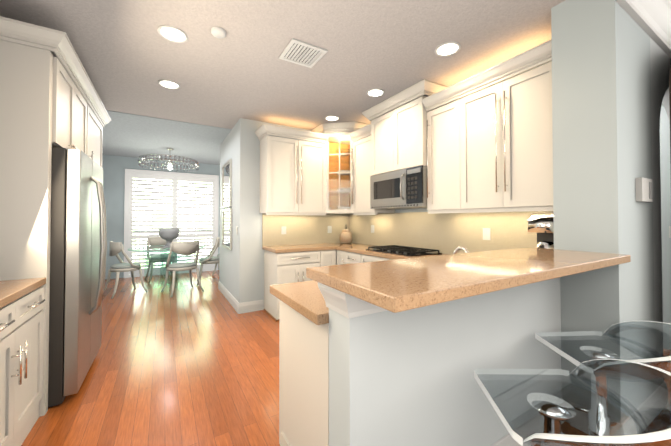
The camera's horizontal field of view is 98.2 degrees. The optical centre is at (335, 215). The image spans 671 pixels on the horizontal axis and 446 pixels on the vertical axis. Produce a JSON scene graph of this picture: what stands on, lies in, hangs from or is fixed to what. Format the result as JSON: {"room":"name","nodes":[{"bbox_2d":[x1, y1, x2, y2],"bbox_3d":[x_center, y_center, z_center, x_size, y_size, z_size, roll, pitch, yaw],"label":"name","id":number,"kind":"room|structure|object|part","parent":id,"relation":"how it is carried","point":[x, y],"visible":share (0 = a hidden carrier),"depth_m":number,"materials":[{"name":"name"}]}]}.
{"room":"kitchen","nodes":[
{"label":"kitchen","id":0,"kind":"room"},
{"bbox_2d":[102,155,219,278],"bbox_3d":[-2.925,0.048,7.520,5.270,2.680,0.150,0,-1,-31],"label":"wall","id":1,"kind":"structure","parent":0,"point":[114,167],"depth_m":6.36,"materials":[{"name":"paint"}]},
{"bbox_2d":[124,169,218,277],"bbox_3d":[-3.834,0.179,6.923,1.940,2.400,0.147,0,-1,-31],"label":"window shutters","id":2,"kind":"object","parent":1,"relation":"attached to","point":[174,177],"visible":0.67,"depth_m":6.84,"materials":[{"name":"white wood"}]},
{"bbox_2d":[132,230,210,267],"bbox_3d":[-4.114,0.916,7.384,2.340,1.060,0.850,0,-1,-31],"label":"rail","id":3,"kind":"object","parent":1,"relation":"attached to","point":[180,241],"depth_m":7.75,"materials":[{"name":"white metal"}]},
{"bbox_2d":[0,0,564,132],"bbox_3d":[0.375,-1.383,3.394,7.120,0.060,10.550,0,-1,-31],"label":"ceiling","id":4,"kind":"structure","parent":0,"point":[129,56],"depth_m":2.38,"materials":[{"name":"white paint"}]},
{"bbox_2d":[91,109,231,164],"bbox_3d":[-2.132,-1.311,6.056,5.118,0.006,3.208,0,-1,-31],"label":"ceiling panel","id":5,"kind":"object","parent":4,"relation":"attached to","point":[129,135],"depth_m":5.00,"materials":[{"name":"white paint"}]},
{"bbox_2d":[138,148,198,171],"bbox_3d":[-3.244,-1.104,5.691,1.052,0.429,1.045,0,-1,-31],"label":"chandelier","id":6,"kind":"object","parent":5,"relation":"hanging from","point":[170,163],"visible":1,"depth_m":5.59,"materials":[{"name":"silver metal"}]},
{"bbox_2d":[158,80,179,88],"bbox_3d":[-1.720,-1.355,3.006,0.203,0.008,0.203,0,-1,14],"label":"recessed light","id":7,"kind":"object","parent":4,"relation":"in","point":[169,84],"depth_m":3.00,"materials":[{"name":"white"}]},
{"bbox_2d":[157,25,187,42],"bbox_3d":[-1.227,-1.366,2.194,0.203,0.008,0.203,0,-1,14],"label":"recessed light","id":8,"kind":"object","parent":4,"relation":"in","point":[172,34],"depth_m":2.19,"materials":[{"name":"white"}]},
{"bbox_2d":[211,27,225,38],"bbox_3d":[-0.870,-1.356,2.161,0.104,0.030,0.104,0,-1,-31],"label":"smoke detector","id":9,"kind":"object","parent":4,"relation":"attached to","point":[218,32],"visible":0.98,"depth_m":2.14,"materials":[{"name":"white plastic"}]},
{"bbox_2d":[279,38,327,67],"bbox_3d":[-0.277,-1.359,2.455,0.310,0.014,0.310,0,-1,-31],"label":"ceiling vent","id":10,"kind":"object","parent":4,"relation":"in","point":[299,52],"visible":1,"depth_m":2.44,"materials":[{"name":"white metal"}]},
{"bbox_2d":[325,116,338,120],"bbox_3d":[-0.048,-1.340,4.009,0.203,0.008,0.203,0,-1,14],"label":"recessed light","id":11,"kind":"object","parent":4,"relation":"in","point":[330,118],"depth_m":4.01,"materials":[{"name":"white"}]},
{"bbox_2d":[366,89,384,96],"bbox_3d":[0.440,-1.352,3.205,0.203,0.008,0.203,0,-1,14],"label":"recessed light","id":12,"kind":"object","parent":4,"relation":"in","point":[373,92],"depth_m":3.20,"materials":[{"name":"white"}]},
{"bbox_2d":[435,42,460,56],"bbox_3d":[0.920,-1.364,2.386,0.203,0.008,0.203,0,-1,14],"label":"recessed light","id":13,"kind":"object","parent":4,"relation":"in","point":[448,48],"depth_m":2.38,"materials":[{"name":"white"}]},
{"bbox_2d":[270,280,328,324],"bbox_3d":[0.444,0.426,1.810,1.560,0.044,0.606,0,-1,-31],"label":"countertop","id":14,"kind":"structure","parent":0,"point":[305,299],"depth_m":1.41,"materials":[{"name":"stone"}]},
{"bbox_2d":[453,246,468,253],"bbox_3d":[0.849,0.301,1.882,0.114,0.205,0.164,0,-1,-31],"label":"faucet","id":15,"kind":"object","parent":14,"relation":"on","point":[457,249],"visible":0.1,"depth_m":1.88,"materials":[{"name":"silver metal"}]},
{"bbox_2d":[21,270,670,445],"bbox_3d":[0.375,1.356,3.354,7.120,0.060,10.550,0,-1,-31],"label":"floor","id":16,"kind":"structure","parent":0,"point":[187,364],"depth_m":2.35,"materials":[{"name":"brown wood"}]},
{"bbox_2d":[0,285,43,445],"bbox_3d":[-1.966,0.870,1.360,0.648,0.855,0.856,0,-1,-31],"label":"base cabinet","id":17,"kind":"object","parent":16,"relation":"on","point":[21,320],"depth_m":1.58,"materials":[{"name":"white wood"}]},
{"bbox_2d":[0,277,45,307],"bbox_3d":[-1.961,0.419,1.370,0.656,0.043,0.852,0,-1,-31],"label":"countertop","id":18,"kind":"structure","parent":17,"relation":"on","point":[11,291],"depth_m":1.64,"materials":[{"name":"stone"}]},
{"bbox_2d":[0,16,110,415],"bbox_3d":[-2.606,0.057,2.553,0.750,2.516,1.964,0,-1,-31],"label":"pantry cabinets","id":19,"kind":"object","parent":16,"relation":"on","point":[45,108],"depth_m":1.89,"materials":[{"name":"white wood"}]},
{"bbox_2d":[48,147,106,407],"bbox_3d":[-2.336,0.423,2.257,0.883,1.775,0.907,0,-1,-31],"label":"refrigerator","id":20,"kind":"object","parent":16,"relation":"on","point":[78,242],"visible":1,"depth_m":2.03,"materials":[{"name":"grey metal"}]},
{"bbox_2d":[103,241,147,298],"bbox_3d":[-3.679,0.905,5.070,0.545,0.907,0.534,-1,-1,36],"label":"dining chair","id":21,"kind":"object","parent":16,"relation":"on","point":[115,248],"visible":0.98,"depth_m":4.91,"materials":[{"name":"white paint"}]},
{"bbox_2d":[145,237,177,282],"bbox_3d":[-3.736,0.922,6.234,0.545,0.907,0.534,1,-1,-41],"label":"dining chair","id":22,"kind":"object","parent":16,"relation":"on","point":[152,241],"visible":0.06,"depth_m":6.22,"materials":[{"name":"white paint"}]},
{"bbox_2d":[128,245,205,288],"bbox_3d":[-3.244,0.989,5.661,1.320,0.738,1.320,0,-1,-31],"label":"dining table","id":23,"kind":"object","parent":16,"relation":"on","point":[155,248],"visible":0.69,"depth_m":5.54,"materials":[{"name":"clear glass"}]},
{"bbox_2d":[159,228,179,247],"bbox_3d":[-3.244,0.432,5.669,0.350,0.374,0.350,0,-1,-31],"label":"urn","id":24,"kind":"object","parent":23,"relation":"on","point":[169,235],"visible":0.94,"depth_m":5.55,"materials":[{"name":"grey stone"}]},
{"bbox_2d":[161,241,203,296],"bbox_3d":[-2.709,0.906,5.157,0.534,0.907,0.545,-1,-1,43],"label":"dining chair","id":25,"kind":"object","parent":16,"relation":"on","point":[187,248],"visible":0.98,"depth_m":5.02,"materials":[{"name":"white paint"}]},
{"bbox_2d":[197,237,219,285],"bbox_3d":[-2.558,0.918,5.977,0.534,0.907,0.545,0,-1,-25],"label":"dining chair","id":26,"kind":"object","parent":16,"relation":"on","point":[210,258],"visible":0.62,"depth_m":5.80,"materials":[{"name":"white paint"}]},
{"bbox_2d":[219,118,324,302],"bbox_3d":[-0.487,0.017,5.437,2.900,2.680,1.660,0,-1,-31],"label":"wall block","id":27,"kind":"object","parent":16,"relation":"on","point":[241,271],"visible":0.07,"depth_m":4.09,"materials":[{"name":"paint"}]},
{"bbox_2d":[222,208,231,249],"bbox_3d":[-1.762,0.212,4.708,0.030,0.638,0.690,0,-1,-31],"label":"picture","id":28,"kind":"object","parent":27,"relation":"attached to","point":[226,228],"visible":1,"depth_m":4.66,"materials":[{"name":"silver metal"}]},
{"bbox_2d":[222,159,231,207],"bbox_3d":[-1.785,-0.498,4.757,0.030,0.730,0.700,0,-1,-31],"label":"picture","id":29,"kind":"object","parent":27,"relation":"attached to","point":[227,184],"visible":1,"depth_m":4.69,"materials":[{"name":"silver metal"}]},
{"bbox_2d":[218,281,263,313],"bbox_3d":[-1.596,1.277,4.750,0.349,0.140,1.679,0,-1,-31],"label":"baseboard","id":30,"kind":"structure","parent":27,"relation":"attached to","point":[246,307],"depth_m":4.08,"materials":[{"name":"white wood"}]},
{"bbox_2d":[264,250,319,321],"bbox_3d":[-0.611,0.909,4.058,0.611,0.856,0.558,0,-1,-31],"label":"base cabinet","id":31,"kind":"object","parent":16,"relation":"on","point":[289,267],"depth_m":3.79,"materials":[{"name":"white wood"}]},
{"bbox_2d":[320,250,335,265],"bbox_3d":[-0.243,0.912,4.277,0.246,0.856,0.558,0,-1,-31],"label":"base cabinet","id":32,"kind":"object","parent":16,"relation":"on","point":[327,257],"depth_m":4.05,"materials":[{"name":"white wood"}]},
{"bbox_2d":[262,244,334,252],"bbox_3d":[-0.522,0.459,4.111,0.875,0.044,0.569,0,-1,-31],"label":"countertop","id":33,"kind":"structure","parent":32,"relation":"on","point":[302,247],"depth_m":3.94,"materials":[{"name":"stone"}]},
{"bbox_2d":[321,243,448,259],"bbox_3d":[0.783,0.449,3.368,0.612,0.044,3.179,0,-1,-31],"label":"countertop","id":34,"kind":"structure","parent":32,"relation":"on","point":[359,248],"depth_m":3.62,"materials":[{"name":"stone"}]},
{"bbox_2d":[339,225,352,243],"bbox_3d":[0.167,0.289,4.624,0.210,0.309,0.210,0,-1,-31],"label":"canister","id":35,"kind":"object","parent":34,"relation":"on","point":[345,236],"visible":1,"depth_m":4.55,"materials":[{"name":"brown ceramic"}]},
{"bbox_2d":[366,245,441,256],"bbox_3d":[0.778,0.406,3.414,0.480,0.041,0.760,0,-1,-31],"label":"cooktop","id":36,"kind":"object","parent":34,"relation":"in","point":[402,250],"visible":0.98,"depth_m":3.27,"materials":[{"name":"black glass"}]},
{"bbox_2d":[528,215,553,248],"bbox_3d":[1.606,0.204,2.199,0.278,0.409,0.200,0,-1,-31],"label":"coffee maker","id":37,"kind":"object","parent":34,"relation":"on","point":[542,226],"visible":0.42,"depth_m":2.19,"materials":[{"name":"grey metal"}]},
{"bbox_2d":[336,250,343,264],"bbox_3d":[0.338,0.910,4.128,0.598,0.856,0.249,0,-1,-31],"label":"base cabinet","id":38,"kind":"object","parent":16,"relation":"on","point":[339,254],"depth_m":4.03,"materials":[{"name":"white wood"}]},
{"bbox_2d":[344,251,359,263],"bbox_3d":[0.487,0.907,3.877,0.598,0.856,0.335,0,-1,-31],"label":"base cabinet","id":39,"kind":"object","parent":16,"relation":"on","point":[349,257],"depth_m":3.78,"materials":[{"name":"white wood"}]},
{"bbox_2d":[360,254,392,262],"bbox_3d":[0.764,0.900,3.410,0.598,0.856,0.750,0,-1,-31],"label":"base cabinet","id":40,"kind":"object","parent":16,"relation":"on","point":[363,258],"depth_m":3.44,"materials":[{"name":"white wood"}]},
{"bbox_2d":[474,359,670,445],"bbox_3d":[0.783,0.897,0.982,0.660,0.787,0.610,1,-1,-41],"label":"bar stool","id":41,"kind":"object","parent":16,"relation":"on","point":[554,411],"visible":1,"depth_m":0.97,"materials":[{"name":"silver metal"}]},
{"bbox_2d":[535,321,670,445],"bbox_3d":[1.319,0.903,1.387,0.660,0.787,0.610,1,-1,-45],"label":"bar stool","id":42,"kind":"object","parent":16,"relation":"on","point":[592,352],"visible":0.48,"depth_m":1.41,"materials":[{"name":"silver metal"}]},
{"bbox_3d":[1.319,0.591,1.392,0.660,0.162,0.610,1,-1,-45],"label":"seat","id":43,"kind":"part","parent":42,"relation":"part of","materials":[{"name":"plastic"}]},
{"bbox_2d":[329,277,561,445],"bbox_3d":[0.710,0.777,1.516,1.624,1.044,0.153,0,-1,-31],"label":"wall","id":44,"kind":"structure","parent":0,"point":[405,378],"depth_m":1.27,"materials":[{"name":"paint"}]},
{"bbox_2d":[318,282,387,317],"bbox_3d":[0.701,0.313,1.488,1.672,0.115,0.202,0,-1,-31],"label":"trim","id":45,"kind":"structure","parent":44,"relation":"attached to","point":[344,304],"depth_m":1.05,"materials":[{"name":"white wood"}]},
{"bbox_2d":[306,247,630,312],"bbox_3d":[0.748,0.232,1.377,1.708,0.040,0.520,0,-1,-31],"label":"bar","id":46,"kind":"object","parent":44,"relation":"on","point":[396,285],"visible":1,"depth_m":1.06,"materials":[{"name":"stone"}]},
{"bbox_2d":[491,398,564,445],"bbox_3d":[0.712,1.229,1.488,1.642,0.140,0.152,0,-1,-31],"label":"baseboard","id":47,"kind":"structure","parent":44,"relation":"attached to","point":[507,440],"depth_m":1.59,"materials":[{"name":"white"}]},
{"bbox_2d":[395,61,551,212],"bbox_3d":[1.113,-0.011,3.570,0.150,2.680,3.185,0,-1,-31],"label":"wall","id":48,"kind":"structure","parent":0,"point":[410,210],"depth_m":3.52,"materials":[{"name":"paint"}]},
{"bbox_2d":[259,123,326,214],"bbox_3d":[-0.607,-0.684,4.207,0.887,1.305,0.349,0,-1,-31],"label":"upper cabinet","id":49,"kind":"object","parent":48,"relation":"attached to","point":[293,172],"depth_m":4.03,"materials":[{"name":"white wood"}]},
{"bbox_2d":[262,213,349,245],"bbox_3d":[-0.419,0.208,4.496,1.440,0.468,0.019,0,-1,-31],"label":"backsplash","id":50,"kind":"structure","parent":48,"relation":"attached to","point":[300,229],"depth_m":4.44,"materials":[{"name":"paint"}]},
{"bbox_2d":[281,226,285,233],"bbox_3d":[-0.760,0.220,4.276,0.075,0.115,0.009,0,-1,-31],"label":"outlet","id":51,"kind":"object","parent":50,"relation":"attached to","point":[283,228],"depth_m":4.27,"materials":[{"name":"white plastic"}]},
{"bbox_2d":[327,121,354,214],"bbox_3d":[0.066,-0.686,4.235,0.324,1.300,0.330,0,-1,-31],"label":"upper cabinet","id":52,"kind":"object","parent":48,"relation":"attached to","point":[340,144],"depth_m":4.34,"materials":[{"name":"white"}]},
{"bbox_2d":[355,115,394,214],"bbox_3d":[0.529,-0.686,4.074,0.348,1.305,0.497,0,-1,-31],"label":"upper cabinet","id":53,"kind":"object","parent":48,"relation":"attached to","point":[362,130],"depth_m":3.98,"materials":[{"name":"white wood"}]},
{"bbox_2d":[371,99,391,175],"bbox_3d":[0.742,-0.927,3.659,0.408,0.835,0.435,0,-1,-31],"label":"upper cabinet","id":54,"kind":"object","parent":48,"relation":"attached to","point":[380,123],"depth_m":3.57,"materials":[{"name":"white wood"}]},
{"bbox_2d":[391,83,450,170],"bbox_3d":[0.964,-0.933,3.285,0.408,0.835,0.435,0,-1,-31],"label":"upper cabinet","id":55,"kind":"object","parent":48,"relation":"attached to","point":[408,121],"depth_m":3.12,"materials":[{"name":"white wood"}]},
{"bbox_2d":[370,165,426,209],"bbox_3d":[0.821,-0.298,3.445,0.476,0.421,0.862,0,-1,-31],"label":"microwave","id":56,"kind":"object","parent":55,"relation":"attached to","point":[402,189],"visible":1,"depth_m":3.26,"materials":[{"name":"silver metal"}]},
{"bbox_2d":[427,99,458,210],"bbox_3d":[1.200,-0.565,2.940,0.348,1.030,0.391,0,-1,-31],"label":"upper cabinet","id":57,"kind":"object","parent":48,"relation":"attached to","point":[443,120],"depth_m":2.85,"materials":[{"name":"white wood"}]},
{"bbox_2d":[350,211,552,253],"bbox_3d":[1.038,0.194,3.523,0.019,0.468,3.179,0,-1,-31],"label":"backsplash","id":58,"kind":"structure","parent":48,"relation":"attached to","point":[446,233],"depth_m":3.18,"materials":[{"name":"paint"}]},
{"bbox_2d":[483,228,490,239],"bbox_3d":[1.452,0.178,2.795,0.009,0.115,0.075,0,-1,-31],"label":"outlet","id":59,"kind":"object","parent":58,"relation":"attached to","point":[486,234],"depth_m":2.79,"materials":[{"name":"white plastic"}]},
{"bbox_2d":[459,59,552,210],"bbox_3d":[1.500,-0.573,2.434,0.348,1.030,0.784,0,-1,-31],"label":"upper cabinet","id":60,"kind":"object","parent":48,"relation":"attached to","point":[489,149],"depth_m":2.30,"materials":[{"name":"white wood"}]},
{"bbox_2d":[551,0,670,423],"bbox_3d":[2.888,-0.025,2.588,3.200,2.680,0.315,0,-1,-31],"label":"wall","id":61,"kind":"structure","parent":0,"point":[601,111],"depth_m":1.78,"materials":[{"name":"paint"}]},
{"bbox_2d":[570,381,667,435],"bbox_3d":[1.891,1.235,1.918,0.859,0.140,0.249,0,-1,-31],"label":"baseboard","id":62,"kind":"structure","parent":61,"relation":"attached to","point":[620,426],"depth_m":1.76,"materials":[{"name":"white"}]},
{"bbox_2d":[635,177,652,201],"bbox_3d":[1.944,-0.159,1.827,0.200,0.145,0.033,0,-1,-31],"label":"thermostat","id":63,"kind":"object","parent":61,"relation":"attached to","point":[644,191],"visible":1,"depth_m":1.79,"materials":[{"name":"white plastic"}]},
{"bbox_2d":[617,0,670,57],"bbox_3d":[3.008,-1.289,2.421,3.178,0.155,0.125,0,-1,-31],"label":"crown molding","id":64,"kind":"structure","parent":61,"relation":"attached to","point":[651,19],"depth_m":1.85,"materials":[{"name":"white wood"}]},
{"bbox_2d":[660,104,670,348],"bbox_3d":[2.931,0.004,4.553,1.120,2.680,3.348,0,-1,-31],"label":"wall","id":65,"kind":"structure","parent":0,"point":[665,171],"depth_m":2.88,"materials":[{"name":"paint"}]},
{"bbox_2d":[669,67,670,163],"bbox_3d":[3.154,-0.008,2.402,2.530,2.640,0.045,0,-1,-31],"label":"wall","id":66,"kind":"structure","parent":0,"point":[670,108],"depth_m":1.78,"materials":[{"name":"paint"}]},
{"label":"outside","id":67,"kind":"structure","parent":0,"visible":0},
{"bbox_2d":[132,178,211,267],"bbox_3d":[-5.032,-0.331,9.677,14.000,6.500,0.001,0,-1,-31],"label":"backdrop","id":68,"kind":"structure","parent":67,"point":[171,212],"depth_m":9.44,"materials":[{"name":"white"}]}
]}

